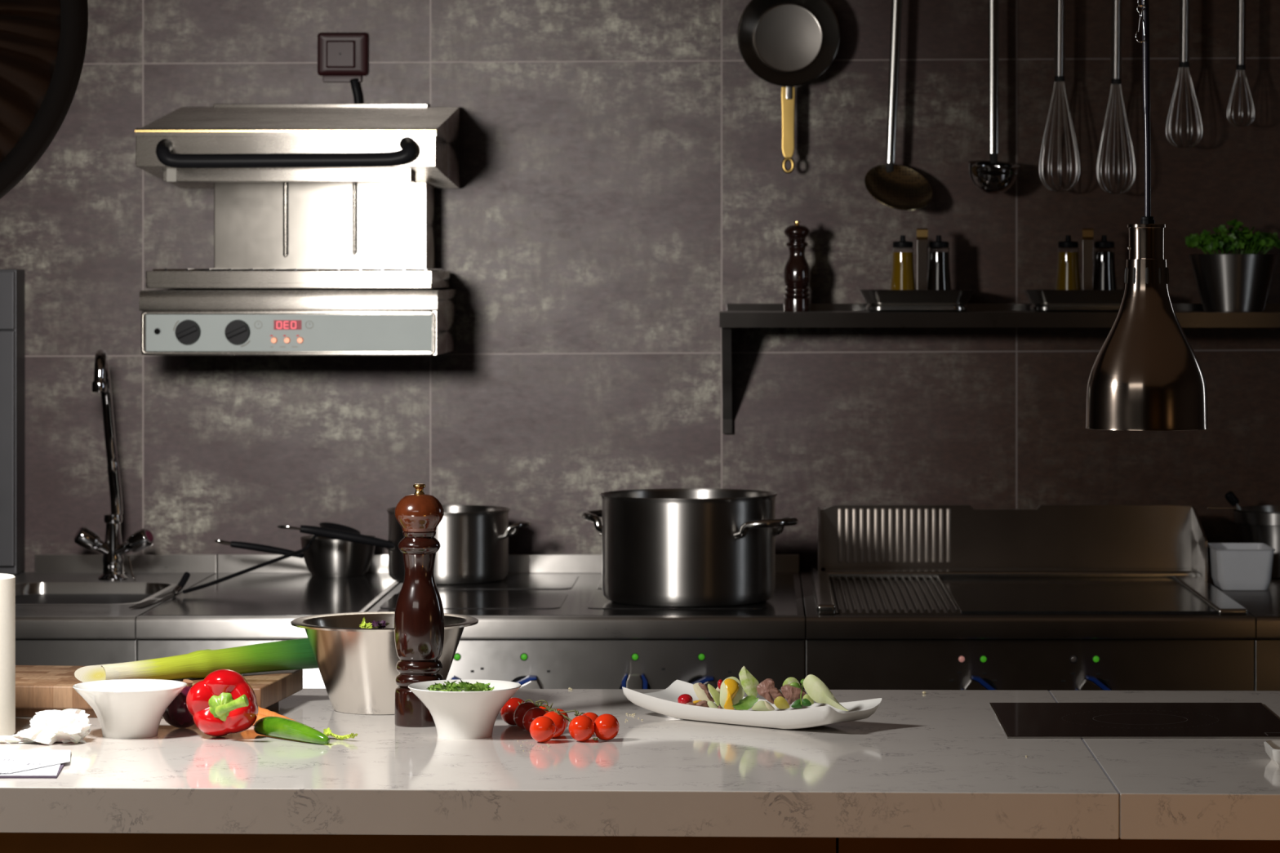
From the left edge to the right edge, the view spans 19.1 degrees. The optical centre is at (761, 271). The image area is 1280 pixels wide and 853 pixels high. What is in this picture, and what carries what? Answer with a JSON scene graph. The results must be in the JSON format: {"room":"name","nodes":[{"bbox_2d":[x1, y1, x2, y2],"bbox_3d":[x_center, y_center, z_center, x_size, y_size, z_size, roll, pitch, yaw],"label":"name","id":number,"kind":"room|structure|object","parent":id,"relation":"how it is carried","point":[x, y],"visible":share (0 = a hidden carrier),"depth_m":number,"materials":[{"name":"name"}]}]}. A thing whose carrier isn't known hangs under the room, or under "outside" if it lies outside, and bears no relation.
{"room":"commercial kitchen","nodes":[
{"label":"commercial kitchen","id":0,"kind":"room"},
{"bbox_2d":[0,269,24,574],"bbox_3d":[-1.830,0.313,7.986,0.549,0.638,0.112,0,0,0],"label":"refrigerator","id":1,"kind":"object","parent":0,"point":[11,281],"visible":1,"depth_m":7.93,"materials":[{"name":"metal"}]},
{"bbox_2d":[0,0,1279,589],"bbox_3d":[0.000,0.083,8.125,6.800,2.900,0.150,0,0,0],"label":"wall","id":2,"kind":"structure","parent":0,"point":[624,183],"depth_m":8.05,"materials":[{"name":"tile"}]},
{"bbox_2d":[134,78,459,355],"bbox_3d":[-0.936,-0.121,7.709,0.602,0.574,0.675,0,0,0],"label":"grill","id":3,"kind":"object","parent":2,"relation":"attached to","point":[306,195],"visible":1,"depth_m":7.58,"materials":[{"name":"metal"}]},
{"bbox_2d":[134,106,459,188],"bbox_3d":[-0.929,-0.261,7.719,0.587,0.170,0.582,0,0,0],"label":"hood","id":4,"kind":"object","parent":3,"relation":"attached to","point":[434,131],"depth_m":7.48,"materials":[{"name":"metal"}]},
{"bbox_2d":[146,271,449,288],"bbox_3d":[-0.939,0.015,7.777,0.568,0.035,0.425,0,0,0],"label":"drip tray","id":5,"kind":"object","parent":3,"relation":"on","point":[154,279],"depth_m":7.57,"materials":[{"name":"metal"}]},
{"bbox_2d":[317,32,368,82],"bbox_3d":[-0.884,-0.453,8.034,0.107,0.104,0.031,0,0,0],"label":"wall socket","id":6,"kind":"object","parent":2,"relation":"attached to","point":[342,57],"visible":1,"depth_m":8.03,"materials":[{"name":"plastic"}]},
{"bbox_2d":[719,303,1279,433],"bbox_3d":[1.057,0.204,7.915,2.287,0.274,0.269,0,0,0],"label":"wall shelf","id":7,"kind":"object","parent":2,"relation":"attached to","point":[736,315],"visible":0.62,"depth_m":7.78,"materials":[{"name":"metal"}]},
{"bbox_2d":[783,221,810,311],"bbox_3d":[0.073,-0.012,7.900,0.055,0.187,0.055,0,0,0],"label":"pepper mill","id":8,"kind":"object","parent":7,"relation":"on","point":[797,273],"visible":1,"depth_m":7.88,"materials":[{"name":"black wood"}]},
{"bbox_2d":[857,289,975,311],"bbox_3d":[0.320,0.059,7.900,0.239,0.045,0.190,0,0,0],"label":"steel tray","id":9,"kind":"object","parent":7,"relation":"on","point":[877,300],"visible":0.99,"depth_m":7.83,"materials":[{"name":"metal"}]},
{"bbox_2d":[889,235,915,289],"bbox_3d":[0.292,-0.004,7.900,0.056,0.143,0.056,0,0,0],"label":"oil bottle","id":10,"kind":"object","parent":9,"relation":"in","point":[902,272],"visible":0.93,"depth_m":7.88,"materials":[{"name":"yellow glass"}]},
{"bbox_2d":[915,228,928,289],"bbox_3d":[0.331,-0.011,7.864,0.023,0.157,0.023,0,0,0],"label":"holder","id":11,"kind":"object","parent":9,"relation":"in","point":[922,233],"visible":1,"depth_m":7.86,"materials":[{"name":"metal"}]},
{"bbox_2d":[927,235,951,289],"bbox_3d":[0.367,-0.004,7.900,0.056,0.143,0.056,0,0,0],"label":"vinegar bottle","id":12,"kind":"object","parent":9,"relation":"in","point":[938,272],"visible":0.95,"depth_m":7.88,"materials":[{"name":"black glass"}]},
{"bbox_2d":[1022,289,1124,311],"bbox_3d":[0.663,0.059,7.900,0.239,0.045,0.190,0,0,0],"label":"steel tray","id":13,"kind":"object","parent":7,"relation":"on","point":[1042,300],"visible":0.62,"depth_m":7.83,"materials":[{"name":"metal"}]},
{"bbox_2d":[1055,235,1080,289],"bbox_3d":[0.635,-0.004,7.900,0.056,0.143,0.056,0,0,0],"label":"oil bottle","id":14,"kind":"object","parent":13,"relation":"in","point":[1068,277],"visible":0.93,"depth_m":7.88,"materials":[{"name":"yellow glass"}]},
{"bbox_2d":[1081,228,1093,289],"bbox_3d":[0.672,-0.011,7.864,0.023,0.157,0.023,0,0,0],"label":"holder","id":15,"kind":"object","parent":13,"relation":"in","point":[1087,233],"visible":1,"depth_m":7.86,"materials":[{"name":"metal"}]},
{"bbox_2d":[1093,235,1116,289],"bbox_3d":[0.710,-0.004,7.900,0.056,0.143,0.056,0,0,0],"label":"vinegar bottle","id":16,"kind":"object","parent":13,"relation":"in","point":[1104,268],"visible":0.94,"depth_m":7.88,"materials":[{"name":"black glass"}]},
{"bbox_2d":[1187,253,1279,311],"bbox_3d":[0.979,0.022,7.900,0.190,0.119,0.190,0,0,0],"label":"herb pot","id":17,"kind":"object","parent":7,"relation":"on","point":[1225,282],"visible":1,"depth_m":7.83,"materials":[{"name":"metal"}]},
{"bbox_2d":[1185,218,1279,253],"bbox_3d":[0.980,-0.062,7.900,0.185,0.096,0.191,0,0,-37],"label":"parsley bunch","id":18,"kind":"object","parent":17,"relation":"in","point":[1255,242],"visible":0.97,"depth_m":7.87,"materials":[{"name":"green plant"}]},
{"bbox_3d":[0.925,-0.767,8.000,2.150,0.016,0.097,0,0,0],"label":"rail","id":19,"kind":"object","parent":2,"relation":"attached to","visible":0},
{"bbox_2d":[737,0,839,173],"bbox_3d":[0.056,-0.493,7.979,0.213,0.575,0.091,0,0,0],"label":"frying pan","id":20,"kind":"object","parent":19,"relation":"hanging from","point":[787,43],"visible":1,"depth_m":8.01,"materials":[{"name":"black metal"}]},
{"bbox_2d":[864,0,932,210],"bbox_3d":[0.285,-0.454,7.937,0.142,0.653,0.112,0,0,0],"label":"skimmer","id":21,"kind":"object","parent":19,"relation":"hanging from","point":[898,187],"visible":1,"depth_m":7.95,"materials":[{"name":"metal"}]},
{"bbox_2d":[864,164,932,210],"bbox_3d":[0.285,-0.177,7.937,0.142,0.099,0.112,0,0,0],"label":"bowl","id":22,"kind":"object","parent":21,"relation":"on","point":[898,187],"depth_m":7.96,"materials":[{"name":"metal"}]},
{"bbox_2d":[968,0,1020,195],"bbox_3d":[0.483,-0.471,7.925,0.109,0.620,0.108,0,0,0],"label":"ladle","id":23,"kind":"object","parent":19,"relation":"hanging from","point":[993,176],"visible":1,"depth_m":7.95,"materials":[{"name":"metal"}]},
{"bbox_2d":[968,160,1020,195],"bbox_3d":[0.483,-0.197,7.925,0.109,0.072,0.108,0,0,0],"label":"ladle bowl","id":24,"kind":"object","parent":23,"relation":"on","point":[990,177],"depth_m":7.89,"materials":[{"name":"silver metal"}]},
{"bbox_2d":[1039,0,1079,191],"bbox_3d":[0.622,-0.474,7.955,0.080,0.613,0.083,0,0,41],"label":"whisk","id":25,"kind":"object","parent":19,"relation":"hanging from","point":[1060,12],"visible":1,"depth_m":7.95,"materials":[{"name":"metal"}]},
{"bbox_2d":[1165,0,1202,147],"bbox_3d":[0.882,-0.520,7.955,0.076,0.521,0.074,0,0,0],"label":"whisk","id":26,"kind":"object","parent":19,"relation":"hanging from","point":[1184,5],"visible":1,"depth_m":7.95,"materials":[{"name":"metal"}]},
{"bbox_2d":[1226,0,1254,126],"bbox_3d":[1.000,-0.542,7.955,0.054,0.477,0.059,0,0,-25],"label":"whisk","id":27,"kind":"object","parent":19,"relation":"hanging from","point":[1241,4],"visible":1,"depth_m":7.95,"materials":[{"name":"metal"}]},
{"bbox_2d":[1096,0,1135,194],"bbox_3d":[0.740,-0.471,7.955,0.076,0.618,0.079,0,0,-43],"label":"whisk","id":28,"kind":"object","parent":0,"point":[1116,46],"visible":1,"depth_m":7.95,"materials":[{"name":"metal"}]},
{"bbox_3d":[0.000,-1.417,2.600,6.800,0.100,11.200,0,0,0],"label":"ceiling","id":29,"kind":"structure","parent":0,"visible":0},
{"bbox_2d":[0,0,88,199],"bbox_3d":[-1.040,-0.696,4.245,0.558,1.341,0.154,0,0,0],"label":"fabric shade","id":30,"kind":"object","parent":29,"relation":"hanging from","point":[43,42],"visible":1,"depth_m":4.29,"materials":[{"name":"fabric"}]},
{"bbox_2d":[1084,0,1208,431],"bbox_3d":[0.535,-0.574,5.300,0.171,1.584,0.171,0,0,-9],"label":"heat lamp","id":31,"kind":"object","parent":29,"relation":"hanging from","point":[1146,375],"visible":1,"depth_m":5.25,"materials":[{"name":"metal"}]},
{"bbox_3d":[0.000,1.583,2.600,6.800,0.100,11.200,0,0,0],"label":"floor","id":32,"kind":"structure","parent":0,"visible":0},
{"bbox_2d":[13,554,217,666],"bbox_3d":[-1.724,1.065,7.510,1.150,0.937,1.060,0,0,0],"label":"sink","id":33,"kind":"object","parent":32,"relation":"on","point":[65,615],"visible":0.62,"depth_m":7.51,"materials":[{"name":"metal"}]},
{"bbox_2d":[15,582,177,604],"bbox_3d":[-1.353,0.727,7.495,0.347,0.191,0.524,0,0,0],"label":"basin","id":34,"kind":"object","parent":33,"relation":"in","point":[26,593],"depth_m":7.72,"materials":[{"name":"metal"}]},
{"bbox_2d":[74,348,153,580],"bbox_3d":[-1.352,0.394,7.751,0.158,0.478,0.240,0,0,20],"label":"tap","id":35,"kind":"object","parent":33,"relation":"on","point":[113,550],"visible":1,"depth_m":7.82,"materials":[{"name":"silver metal"}]},
{"bbox_2d":[128,572,190,608],"bbox_3d":[-1.154,0.610,7.301,0.021,0.042,0.367,0,0,7],"label":"kitchen knife","id":36,"kind":"object","parent":33,"relation":"on","point":[180,585],"visible":1,"depth_m":7.37,"materials":[{"name":"metal"}]},
{"bbox_2d":[136,554,401,688],"bbox_3d":[-0.942,1.065,7.510,0.408,0.937,1.060,0,0,0],"label":"kitchen counter","id":37,"kind":"object","parent":32,"relation":"on","point":[259,606],"visible":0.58,"depth_m":7.20,"materials":[{"name":"metal"}]},
{"bbox_2d":[141,573,395,616],"bbox_3d":[-0.945,0.633,7.495,0.393,0.003,0.970,0,0,0],"label":"cooktop","id":38,"kind":"object","parent":37,"relation":"in","point":[244,594],"depth_m":7.42,"materials":[{"name":"metal"}]},
{"bbox_2d":[182,522,360,593],"bbox_3d":[-0.987,0.574,7.685,0.085,0.105,0.598,0,0,26],"label":"skimmer","id":39,"kind":"object","parent":37,"relation":"on","point":[326,525],"visible":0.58,"depth_m":7.72,"materials":[{"name":"black metal"}]},
{"bbox_2d":[214,534,376,577],"bbox_3d":[-0.950,0.592,7.880,0.328,0.080,0.159,0,0,-36],"label":"saute pan","id":40,"kind":"object","parent":37,"relation":"on","point":[326,557],"visible":0.92,"depth_m":7.87,"materials":[{"name":"metal"}]},
{"bbox_2d":[367,554,804,689],"bbox_3d":[-0.329,1.065,7.498,0.814,0.937,1.084,0,0,0],"label":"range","id":41,"kind":"object","parent":32,"relation":"on","point":[550,623],"visible":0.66,"depth_m":6.99,"materials":[{"name":"metal"}]},
{"bbox_2d":[277,505,531,584],"bbox_3d":[-0.725,0.558,7.790,0.509,0.146,0.253,0,0,0],"label":"saucepan","id":42,"kind":"object","parent":41,"relation":"on","point":[473,540],"visible":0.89,"depth_m":7.70,"materials":[{"name":"metal"}]},
{"bbox_2d":[582,488,798,607],"bbox_3d":[-0.141,0.528,7.310,0.418,0.206,0.341,0,0,0],"label":"stockpot","id":43,"kind":"object","parent":41,"relation":"on","point":[679,547],"visible":1,"depth_m":7.17,"materials":[{"name":"metal"}]},
{"bbox_2d":[0,688,1279,852],"bbox_3d":[-0.025,1.083,5.195,3.450,0.900,1.244,0,0,0],"label":"countertop","id":44,"kind":"structure","parent":32,"relation":"on","point":[935,771],"depth_m":4.72,"materials":[{"name":"stone"}]},
{"bbox_2d":[0,573,15,735],"bbox_3d":[-1.084,0.524,5.210,0.124,0.218,0.124,0,0,0],"label":"paper roll","id":45,"kind":"object","parent":44,"relation":"on","point":[7,581],"visible":0.91,"depth_m":5.19,"materials":[{"name":"paper"}]},
{"bbox_2d":[0,733,35,743],"bbox_3d":[-0.997,0.627,5.132,0.115,0.012,0.049,0,0,0],"label":"crumpled tissue","id":46,"kind":"object","parent":44,"relation":"on","point":[13,739],"visible":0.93,"depth_m":5.11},
{"bbox_2d":[0,750,71,777],"bbox_3d":[-0.951,0.630,4.880,0.139,0.005,0.242,0,0,0],"label":"menu card","id":47,"kind":"object","parent":44,"relation":"on","point":[13,763],"visible":1,"depth_m":4.87,"materials":[{"name":"white paper"}]},
{"bbox_2d":[17,708,91,745],"bbox_3d":[-0.947,0.611,5.135,0.095,0.043,0.095,0,0,24],"label":"crumpled tissue","id":48,"kind":"object","parent":44,"relation":"on","point":[48,727],"visible":1,"depth_m":5.11,"materials":[{"name":"paper"}]},
{"bbox_2d":[72,679,186,738],"bbox_3d":[-0.863,0.599,5.200,0.154,0.069,0.154,0,0,0],"label":"bowl","id":49,"kind":"object","parent":44,"relation":"on","point":[124,708],"visible":1,"depth_m":5.16,"materials":[{"name":"ceramic"}]},
{"bbox_2d":[15,665,302,718],"bbox_3d":[-0.952,0.610,5.533,0.520,0.046,0.275,0,0,6],"label":"cutting board","id":50,"kind":"object","parent":44,"relation":"on","point":[38,688],"visible":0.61,"depth_m":5.43,"materials":[{"name":"brown wood"}]},
{"bbox_2d":[74,638,318,682],"bbox_3d":[-0.801,0.562,5.508,0.432,0.050,0.061,0,0,-37],"label":"leeks","id":51,"kind":"object","parent":50,"relation":"on","point":[295,654],"visible":0.77,"depth_m":5.49,"materials":[{"name":"food"}]},
{"bbox_2d":[162,679,195,728],"bbox_3d":[-0.804,0.599,5.285,0.062,0.068,0.062,0,0,0],"label":"onion","id":52,"kind":"object","parent":44,"relation":"on","point":[177,714],"visible":0.59,"depth_m":5.26,"materials":[{"name":"food"}]},
{"bbox_2d":[186,669,258,737],"bbox_3d":[-0.735,0.587,5.164,0.101,0.092,0.131,0,0,0],"label":"bell pepper","id":53,"kind":"object","parent":44,"relation":"on","point":[222,704],"visible":1,"depth_m":5.15,"materials":[{"name":"food"}]},
{"bbox_2d":[257,706,306,724],"bbox_3d":[-0.683,0.620,5.324,0.025,0.025,0.133,0,0,-45],"label":"carrot","id":54,"kind":"object","parent":44,"relation":"on","point":[261,711],"visible":0.22,"depth_m":5.33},
{"bbox_2d":[252,714,314,728],"bbox_3d":[-0.668,0.624,5.284,0.120,0.017,0.018,0,0,37],"label":"carrot","id":55,"kind":"object","parent":44,"relation":"on","point":[260,716],"visible":0.1,"depth_m":5.30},
{"bbox_2d":[253,716,329,744],"bbox_3d":[-0.639,0.619,5.152,0.028,0.028,0.166,0,0,-40],"label":"chili pepper","id":56,"kind":"object","parent":44,"relation":"on","point":[272,726],"visible":1,"depth_m":5.14,"materials":[{"name":"food"}]},
{"bbox_2d":[323,727,358,740],"bbox_3d":[-0.572,0.625,5.150,0.060,0.016,0.015,0,0,39],"label":"scrap","id":57,"kind":"object","parent":44,"relation":"on","point":[327,732],"visible":0.98,"depth_m":5.15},
{"bbox_2d":[290,611,478,715],"bbox_3d":[-0.546,0.568,5.515,0.271,0.129,0.271,0,0,0],"label":"mixing bowl","id":58,"kind":"object","parent":44,"relation":"on","point":[357,665],"visible":0.75,"depth_m":5.44,"materials":[{"name":"metal"}]},
{"bbox_3d":[-0.547,0.529,5.514,0.175,0.023,0.170,0,0,0],"label":"salad","id":59,"kind":"object","parent":58,"relation":"in","visible":0},
{"bbox_2d":[359,617,372,628],"bbox_3d":[-0.572,0.507,5.498,0.020,0.018,0.007,0,0,0],"label":"salad shred","id":60,"kind":"object","parent":59,"relation":"on","point":[363,625],"visible":0.96,"depth_m":5.50,"materials":[{"name":"green plant"}]},
{"bbox_2d":[371,620,389,628],"bbox_3d":[-0.553,0.510,5.512,0.018,0.015,0.031,0,0,20],"label":"cabbage shred","id":61,"kind":"object","parent":59,"relation":"on","point":[380,624],"visible":0.98,"depth_m":5.51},
{"bbox_2d":[394,484,444,727],"bbox_3d":[-0.479,0.465,5.327,0.070,0.336,0.070,0,0,0],"label":"pepper mill","id":62,"kind":"object","parent":44,"relation":"on","point":[419,615],"visible":0.91,"depth_m":5.30,"materials":[{"name":"brown wood"}]},
{"bbox_2d":[408,679,521,739],"bbox_3d":[-0.405,0.599,5.195,0.154,0.069,0.154,0,0,0],"label":"bowl","id":63,"kind":"object","parent":44,"relation":"on","point":[455,715],"visible":0.95,"depth_m":5.16,"materials":[{"name":"ceramic"}]},
{"bbox_2d":[426,679,494,691],"bbox_3d":[-0.409,0.568,5.197,0.102,0.024,0.098,0,0,0],"label":"chopped herbs","id":64,"kind":"object","parent":63,"relation":"in","point":[465,686],"visible":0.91,"depth_m":5.18,"materials":[{"name":"green plant"}]},
{"bbox_2d":[500,697,524,725],"bbox_3d":[-0.345,0.613,5.315,0.039,0.039,0.039,0,0,0],"label":"cherry tomato","id":65,"kind":"object","parent":44,"relation":"on","point":[507,712],"visible":0.67,"depth_m":5.30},
{"bbox_2d":[513,702,537,729],"bbox_3d":[-0.324,0.613,5.262,0.038,0.038,0.038,0,0,0],"label":"cherry tomato","id":66,"kind":"object","parent":44,"relation":"on","point":[518,713],"visible":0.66,"depth_m":5.25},
{"bbox_2d":[522,707,546,733],"bbox_3d":[-0.309,0.614,5.212,0.037,0.037,0.037,0,0,0],"label":"cherry tomato","id":67,"kind":"object","parent":44,"relation":"on","point":[532,713],"visible":0.6,"depth_m":5.20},
{"bbox_2d":[529,715,555,742],"bbox_3d":[-0.295,0.615,5.122,0.035,0.035,0.035,0,0,0],"label":"cherry tomato","id":68,"kind":"object","parent":44,"relation":"on","point":[542,729],"visible":1,"depth_m":5.11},
{"bbox_2d":[543,711,566,737],"bbox_3d":[-0.284,0.615,5.170,0.036,0.036,0.036,0,0,0],"label":"cherry tomato","id":69,"kind":"object","parent":44,"relation":"on","point":[559,721],"visible":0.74,"depth_m":5.16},
{"bbox_2d":[518,699,598,740],"bbox_3d":[-0.278,0.610,5.212,0.048,0.039,0.217,0,0,-22],"label":"vine","id":70,"kind":"object","parent":44,"relation":"on","point":[548,708],"visible":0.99,"depth_m":5.22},
{"bbox_2d":[555,708,568,728],"bbox_3d":[-0.281,0.617,5.235,0.032,0.032,0.032,0,0,0],"label":"cherry tomato","id":71,"kind":"object","parent":44,"relation":"on","point":[561,710],"visible":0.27,"depth_m":5.23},
{"bbox_2d":[568,715,595,742],"bbox_3d":[-0.243,0.615,5.132,0.035,0.035,0.035,0,0,0],"label":"cherry tomato","id":72,"kind":"object","parent":44,"relation":"on","point":[581,727],"visible":1,"depth_m":5.12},
{"bbox_2d":[582,712,598,735],"bbox_3d":[-0.235,0.617,5.195,0.032,0.032,0.032,0,0,0],"label":"cherry tomato","id":73,"kind":"object","parent":44,"relation":"on","point":[593,716],"visible":0.24,"depth_m":5.19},
{"bbox_2d":[593,713,619,741],"bbox_3d":[-0.210,0.615,5.142,0.036,0.036,0.036,0,0,0],"label":"cherry tomato","id":74,"kind":"object","parent":44,"relation":"on","point":[606,726],"visible":1,"depth_m":5.13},
{"bbox_2d":[622,680,881,729],"bbox_3d":[-0.016,0.612,5.357,0.381,0.042,0.125,0,0,39],"label":"serving plate","id":75,"kind":"object","parent":44,"relation":"on","point":[664,702],"visible":0.94,"depth_m":5.31,"materials":[{"name":"white ceramic"}]},
{"bbox_2d":[677,693,693,704],"bbox_3d":[-0.109,0.611,5.430,0.022,0.018,0.022,0,0,0],"label":"berry","id":76,"kind":"object","parent":75,"relation":"on","point":[684,699],"visible":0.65,"depth_m":5.42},
{"bbox_2d":[685,701,697,706],"bbox_3d":[-0.100,0.616,5.411,0.019,0.011,0.015,0,0,0],"label":"meat","id":77,"kind":"object","parent":75,"relation":"on","point":[690,703],"visible":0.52,"depth_m":5.41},
{"bbox_2d":[693,682,710,702],"bbox_3d":[-0.083,0.601,5.426,0.032,0.030,0.010,0,0,17],"label":"slice","id":78,"kind":"object","parent":75,"relation":"on","point":[700,694],"visible":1,"depth_m":5.42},
{"bbox_2d":[696,699,709,707],"bbox_3d":[-0.084,0.612,5.393,0.019,0.012,0.016,0,0,0],"label":"meat","id":79,"kind":"object","parent":75,"relation":"on","point":[703,703],"visible":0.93,"depth_m":5.39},
{"bbox_2d":[698,683,714,702],"bbox_3d":[-0.079,0.598,5.405,0.022,0.028,0.012,0,0,0],"label":"meat","id":80,"kind":"object","parent":75,"relation":"on","point":[704,687],"visible":1,"depth_m":5.40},
{"bbox_2d":[706,701,717,708],"bbox_3d":[-0.069,0.613,5.382,0.016,0.014,0.004,0,0,0],"label":"slice","id":81,"kind":"object","parent":75,"relation":"on","point":[711,704],"visible":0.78,"depth_m":5.38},
{"bbox_2d":[707,684,719,706],"bbox_3d":[-0.068,0.599,5.393,0.018,0.032,0.003,0,0,0],"label":"wedge","id":82,"kind":"object","parent":75,"relation":"on","point":[716,695],"visible":1,"depth_m":5.39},
{"bbox_2d":[717,679,722,688],"bbox_3d":[-0.059,0.584,5.394,0.009,0.014,0.011,0,0,0],"label":"berry","id":83,"kind":"object","parent":75,"relation":"on","point":[719,682],"visible":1,"depth_m":5.39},
{"bbox_2d":[720,676,744,710],"bbox_3d":[-0.042,0.595,5.375,0.035,0.047,0.020,0,0,0],"label":"slice","id":84,"kind":"object","parent":75,"relation":"on","point":[731,691],"visible":1,"depth_m":5.37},
{"bbox_2d":[732,695,759,710],"bbox_3d":[-0.023,0.604,5.339,0.038,0.020,0.007,0,0,0],"label":"leaf","id":85,"kind":"object","parent":75,"relation":"on","point":[745,704],"visible":1,"depth_m":5.34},
{"bbox_2d":[738,666,759,697],"bbox_3d":[-0.018,0.577,5.359,0.028,0.045,0.008,0,0,0],"label":"slice","id":86,"kind":"object","parent":75,"relation":"on","point":[749,683],"visible":1,"depth_m":5.36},
{"bbox_2d":[751,700,773,711],"bbox_3d":[0.002,0.606,5.321,0.032,0.015,0.004,0,0,0],"label":"slice","id":87,"kind":"object","parent":75,"relation":"on","point":[760,705],"visible":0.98,"depth_m":5.32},
{"bbox_2d":[756,679,774,703],"bbox_3d":[0.006,0.588,5.341,0.026,0.034,0.024,0,0,0],"label":"meat","id":88,"kind":"object","parent":75,"relation":"on","point":[763,688],"visible":1,"depth_m":5.33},
{"bbox_2d":[764,700,774,710],"bbox_3d":[0.011,0.604,5.309,0.015,0.014,0.004,0,0,0],"label":"stick","id":89,"kind":"object","parent":75,"relation":"on","point":[768,705],"visible":1,"depth_m":5.31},
{"bbox_2d":[769,688,785,699],"bbox_3d":[0.022,0.591,5.323,0.022,0.017,0.016,0,0,0],"label":"meat","id":90,"kind":"object","parent":75,"relation":"on","point":[775,692],"visible":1,"depth_m":5.32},
{"bbox_2d":[773,696,789,709],"bbox_3d":[0.028,0.599,5.297,0.022,0.018,0.003,0,0,0],"label":"wedge","id":91,"kind":"object","parent":75,"relation":"on","point":[780,702],"visible":1,"depth_m":5.30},
{"bbox_2d":[782,677,800,686],"bbox_3d":[0.042,0.579,5.328,0.027,0.024,0.004,0,0,0],"label":"slice","id":92,"kind":"object","parent":75,"relation":"on","point":[789,680],"visible":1,"depth_m":5.33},
{"bbox_2d":[781,684,805,705],"bbox_3d":[0.044,0.589,5.306,0.034,0.027,0.026,0,0,0],"label":"meat","id":93,"kind":"object","parent":75,"relation":"on","point":[791,694],"visible":1,"depth_m":5.30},
{"bbox_2d":[791,698,802,708],"bbox_3d":[0.048,0.599,5.285,0.016,0.013,0.004,0,0,0],"label":"basil leaf","id":94,"kind":"object","parent":75,"relation":"on","point":[797,704],"visible":1,"depth_m":5.28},
{"bbox_2d":[789,679,804,705],"bbox_3d":[0.050,0.582,5.281,0.022,0.036,0.006,0,0,0],"label":"herb sprig","id":95,"kind":"object","parent":75,"relation":"on","point":[793,684],"visible":1,"depth_m":5.28,"materials":[{"name":"green plant"}]},
{"bbox_2d":[801,698,811,706],"bbox_3d":[0.062,0.596,5.274,0.014,0.011,0.004,0,0,0],"label":"basil leaf","id":96,"kind":"object","parent":75,"relation":"on","point":[806,702],"visible":1,"depth_m":5.27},
{"bbox_2d":[803,693,813,704],"bbox_3d":[0.065,0.593,5.281,0.016,0.015,0.004,0,0,0],"label":"wedge","id":97,"kind":"object","parent":75,"relation":"on","point":[806,696],"visible":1,"depth_m":5.28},
{"bbox_2d":[803,674,848,711],"bbox_3d":[0.088,0.582,5.263,0.066,0.049,0.009,0,0,19],"label":"slice","id":98,"kind":"object","parent":75,"relation":"on","point":[814,686],"visible":1,"depth_m":5.26,"materials":[{"name":"food"}]},
{"bbox_2d":[517,687,1027,756],"bbox_3d":[0.008,0.631,5.372,0.676,0.004,0.807,0,0,0],"label":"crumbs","id":99,"kind":"object","parent":44,"relation":"on","point":[569,688],"visible":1,"depth_m":5.43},
{"bbox_2d":[989,702,1279,738],"bbox_3d":[0.532,0.631,5.370,0.398,0.003,0.408,0,0,0],"label":"induction hob","id":100,"kind":"object","parent":44,"relation":"in","point":[1016,720],"visible":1,"depth_m":5.36,"materials":[{"name":"black glass"}]},
{"bbox_2d":[1263,740,1279,767],"bbox_3d":[0.707,0.621,4.908,0.110,0.023,0.102,0,0,0],"label":"bowl","id":101,"kind":"object","parent":44,"relation":"on","point":[1272,748],"visible":1,"depth_m":4.90,"materials":[{"name":"ceramic"}]},
{"bbox_2d":[800,504,1255,690],"bbox_3d":[0.493,1.009,7.493,0.823,1.049,1.074,0,0,0],"label":"griddle","id":102,"kind":"object","parent":32,"relation":"on","point":[897,597],"visible":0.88,"depth_m":7.23,"materials":[{"name":"metal"}]},
{"bbox_2d":[957,655,965,662],"bbox_3d":[0.367,0.711,6.993,0.015,0.015,0.001,0,0,0],"label":"lamp","id":103,"kind":"object","parent":102,"relation":"attached to","point":[961,659],"depth_m":6.99,"materials":[{"name":"pink"}]},
{"bbox_2d":[979,655,987,662],"bbox_3d":[0.407,0.711,6.993,0.015,0.015,0.001,0,0,0],"label":"lamp","id":104,"kind":"object","parent":102,"relation":"attached to","point":[983,659],"depth_m":6.99,"materials":[{"name":"green"}]},
{"bbox_2d":[1070,655,1077,662],"bbox_3d":[0.573,0.711,6.993,0.015,0.015,0.001,0,0,0],"label":"lamp","id":105,"kind":"object","parent":102,"relation":"attached to","point":[1073,659],"depth_m":6.99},
{"bbox_2d":[1092,655,1100,662],"bbox_3d":[0.614,0.711,6.993,0.015,0.015,0.001,0,0,0],"label":"lamp","id":106,"kind":"object","parent":102,"relation":"attached to","point":[1095,659],"depth_m":6.99,"materials":[{"name":"green"}]},
{"bbox_2d":[1206,555,1279,691],"bbox_3d":[1.603,1.065,7.510,1.392,0.937,1.060,0,0,0],"label":"countertop","id":107,"kind":"structure","parent":32,"relation":"on","point":[1264,605],"depth_m":6.99,"materials":[{"name":"metal"}]},
{"bbox_2d":[1207,542,1275,590],"bbox_3d":[0.959,0.591,7.640,0.121,0.082,0.186,0,0,0],"label":"plastic tub","id":108,"kind":"object","parent":107,"relation":"on","point":[1232,566],"visible":1,"depth_m":7.55,"materials":[{"name":"plastic"}]},
{"bbox_2d":[1206,505,1279,579],"bbox_3d":[1.076,0.560,7.921,0.250,0.145,0.224,0,0,26],"label":"steel container","id":109,"kind":"object","parent":107,"relation":"on","point":[1261,523],"visible":0.67,"depth_m":7.84,"materials":[{"name":"metal"}]},
{"bbox_2d":[1224,491,1241,510],"bbox_3d":[1.010,0.512,7.915,0.096,0.113,0.040,0,0,0],"label":"ladle","id":110,"kind":"object","parent":109,"relation":"in","point":[1231,498],"visible":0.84,"depth_m":7.91,"materials":[{"name":"plastic"}]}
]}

